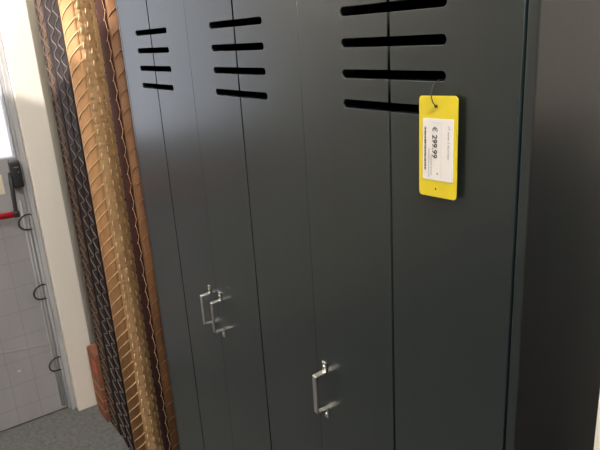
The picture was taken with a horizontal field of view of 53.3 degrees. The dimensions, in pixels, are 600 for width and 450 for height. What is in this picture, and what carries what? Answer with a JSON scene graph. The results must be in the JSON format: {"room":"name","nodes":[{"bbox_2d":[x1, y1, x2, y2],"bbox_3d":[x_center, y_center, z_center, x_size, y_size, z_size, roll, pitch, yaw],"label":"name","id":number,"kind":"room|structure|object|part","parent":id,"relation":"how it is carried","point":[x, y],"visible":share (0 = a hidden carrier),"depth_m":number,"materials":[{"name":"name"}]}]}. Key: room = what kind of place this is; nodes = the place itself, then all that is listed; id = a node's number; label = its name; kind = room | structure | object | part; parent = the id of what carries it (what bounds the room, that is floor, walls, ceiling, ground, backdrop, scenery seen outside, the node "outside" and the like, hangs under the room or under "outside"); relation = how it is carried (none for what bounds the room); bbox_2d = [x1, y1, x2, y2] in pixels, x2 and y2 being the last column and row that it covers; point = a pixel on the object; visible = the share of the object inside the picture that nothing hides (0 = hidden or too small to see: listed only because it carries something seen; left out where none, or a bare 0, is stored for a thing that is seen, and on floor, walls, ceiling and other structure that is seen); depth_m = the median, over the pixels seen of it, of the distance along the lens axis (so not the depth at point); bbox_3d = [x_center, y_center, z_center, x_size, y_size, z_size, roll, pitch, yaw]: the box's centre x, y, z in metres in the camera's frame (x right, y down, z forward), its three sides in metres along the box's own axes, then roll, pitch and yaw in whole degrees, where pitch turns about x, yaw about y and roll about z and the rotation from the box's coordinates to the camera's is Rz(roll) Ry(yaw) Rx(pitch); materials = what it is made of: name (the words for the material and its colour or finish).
{"room":"furniture store","nodes":[
{"label":"furniture store","id":0,"kind":"room"},
{"bbox_2d":[26,0,95,344],"bbox_3d":[-2.074,-0.340,1.639,3.500,2.900,0.120,-15,21,-32],"label":"wall","id":1,"kind":"structure","parent":0,"point":[30,3],"depth_m":2.39,"materials":[{"name":"paint"}]},
{"bbox_2d":[0,83,67,430],"bbox_3d":[-1.456,-0.070,2.053,0.944,2.050,0.114,-15,21,-32],"label":"door","id":2,"kind":"structure","parent":1,"relation":"in","point":[29,390],"depth_m":2.44,"materials":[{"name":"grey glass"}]},
{"bbox_3d":[-1.512,-0.607,1.912,0.941,0.938,0.040,-15,21,-32],"label":"glazing frame","id":3,"kind":"part","parent":2,"relation":"part of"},
{"bbox_3d":[-1.089,-0.113,2.264,0.026,0.167,0.053,-11,19,-22],"label":"push bar arm","id":4,"kind":"part","parent":2,"relation":"part of","materials":[{"name":"black plastic"}]},
{"bbox_2d":[18,214,31,229],"bbox_3d":[-1.073,-0.014,2.350,0.069,0.079,0.019,-16,21,-34],"label":"cable tie","id":5,"kind":"object","parent":2,"relation":"attached to","point":[21,217],"visible":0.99,"depth_m":2.33,"materials":[{"name":"black plastic"}]},
{"bbox_2d":[33,284,46,299],"bbox_3d":[-1.055,0.271,2.442,0.069,0.079,0.019,-16,21,-34],"label":"cable tie","id":6,"kind":"object","parent":2,"relation":"attached to","point":[41,284],"visible":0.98,"depth_m":2.43,"materials":[{"name":"black plastic"}]},
{"bbox_2d":[49,356,61,371],"bbox_3d":[-1.035,0.589,2.543,0.069,0.079,0.019,-16,21,-34],"label":"cable tie","id":7,"kind":"object","parent":2,"relation":"attached to","point":[57,356],"visible":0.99,"depth_m":2.53,"materials":[{"name":"black plastic"}]},
{"bbox_2d":[0,34,75,409],"bbox_3d":[-1.487,-0.091,2.094,0.994,2.080,0.134,-15,21,-32],"label":"trim","id":8,"kind":"structure","parent":1,"relation":"attached to","point":[4,75],"depth_m":2.37,"materials":[{"name":"white paint"}]},
{"bbox_2d":[0,0,96,410],"bbox_3d":[-1.002,-0.236,2.319,0.098,2.160,0.065,-15,21,-32],"label":"door frame","id":9,"kind":"structure","parent":1,"relation":"attached to","point":[15,27],"depth_m":2.32,"materials":[{"name":"white paint"}]},
{"bbox_2d":[0,405,129,449],"bbox_3d":[-0.576,1.625,0.132,3.500,0.100,5.300,-15,21,-32],"label":"floor","id":10,"kind":"structure","parent":0,"point":[66,428],"depth_m":2.45,"materials":[{"name":"carpet"}]},
{"bbox_2d":[33,0,120,434],"bbox_3d":[-0.647,-0.051,2.288,0.402,1.776,0.124,-15,21,-32],"label":"rolled mat","id":11,"kind":"object","parent":10,"relation":"on","point":[39,5],"visible":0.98,"depth_m":2.15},
{"bbox_2d":[86,343,110,421],"bbox_3d":[-0.765,0.643,2.561,0.214,0.311,0.123,-15,21,-32],"label":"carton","id":12,"kind":"object","parent":10,"relation":"on","point":[92,351],"visible":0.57,"depth_m":2.48,"materials":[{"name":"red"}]},
{"bbox_2d":[44,0,161,449],"bbox_3d":[-0.564,-0.018,2.171,0.403,1.776,0.166,-15,21,-32],"label":"folding screen","id":13,"kind":"object","parent":10,"relation":"on","point":[52,10],"visible":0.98,"depth_m":2.03,"materials":[{"name":"black wicker"}]},
{"bbox_2d":[58,0,163,449],"bbox_3d":[-0.585,0.066,1.907,0.100,1.778,0.101,-15,21,-32],"label":"rolled mat","id":14,"kind":"object","parent":10,"relation":"on","point":[78,17],"visible":1,"depth_m":1.83,"materials":[{"name":"wicker"}]},
{"bbox_2d":[94,0,179,449],"bbox_3d":[-0.405,0.132,1.665,0.093,1.778,0.095,-15,21,-32],"label":"rolled mat","id":15,"kind":"object","parent":10,"relation":"on","point":[106,11],"visible":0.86,"depth_m":1.57,"materials":[{"name":"brown"}]},
{"bbox_2d":[115,0,599,449],"bbox_3d":[0.099,0.167,1.236,0.463,1.920,1.103,-15,21,-32],"label":"locker","id":16,"kind":"object","parent":10,"relation":"on","point":[311,296],"visible":0.98,"depth_m":0.80,"materials":[{"name":"metal"}]},
{"bbox_3d":[-0.201,0.055,1.679,0.440,1.900,0.010,-15,21,-32],"label":"panel","id":17,"kind":"part","parent":16,"relation":"part of","materials":[{"name":"paint"}]},
{"bbox_3d":[-0.271,0.101,1.407,0.020,1.806,0.359,-15,21,-32],"label":"door","id":18,"kind":"part","parent":16,"relation":"part of","materials":[{"name":"paint"}]},
{"bbox_3d":[-0.200,0.181,1.290,0.023,0.104,0.010,-15,21,-32],"label":"handle","id":19,"kind":"part","parent":16,"relation":"part of","materials":[{"name":"metal"}]},
{"bbox_3d":[-0.173,0.191,1.252,0.023,0.104,0.010,-15,21,-32],"label":"handle","id":20,"kind":"part","parent":16,"relation":"part of","materials":[{"name":"metal"}]},
{"bbox_3d":[-0.066,0.179,1.122,0.020,1.806,0.359,-15,21,-32],"label":"door","id":21,"kind":"part","parent":16,"relation":"part of","materials":[{"name":"paint"}]},
{"bbox_3d":[0.033,0.270,0.965,0.023,0.104,0.010,-15,21,-32],"label":"handle","id":22,"kind":"part","parent":16,"relation":"part of","materials":[{"name":"metal"}]},
{"bbox_3d":[0.138,0.257,0.837,0.020,1.806,0.357,-15,21,-32],"label":"door","id":23,"kind":"part","parent":16,"relation":"part of","materials":[{"name":"paint"}]},
{"bbox_2d":[419,78,458,199],"bbox_3d":[0.150,-0.092,0.643,0.037,0.130,0.044,-3,18,3],"label":"price tag","id":24,"kind":"object","parent":16,"relation":"hanging from","point":[438,125],"visible":1,"depth_m":0.64,"materials":[{"name":"paper"}]},
{"bbox_2d":[432,135,436,157],"bbox_3d":[0.146,-0.085,0.648,0.001,0.025,0.007,-15,21,-32],"label":"print","id":25,"kind":"object","parent":24,"relation":"attached to","point":[432,135],"depth_m":0.65},
{"bbox_3d":[0.420,0.292,0.812,0.440,1.900,0.013,-15,21,-32],"label":"panel","id":26,"kind":"part","parent":16,"relation":"part of","materials":[{"name":"paint"}]},
{"bbox_2d":[594,394,599,449],"bbox_3d":[0.683,0.712,0.351,0.690,1.350,0.812,-15,21,-32],"label":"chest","id":27,"kind":"object","parent":10,"relation":"on","point":[597,432],"visible":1,"depth_m":0.32,"materials":[{"name":"beige wood"}]}
]}

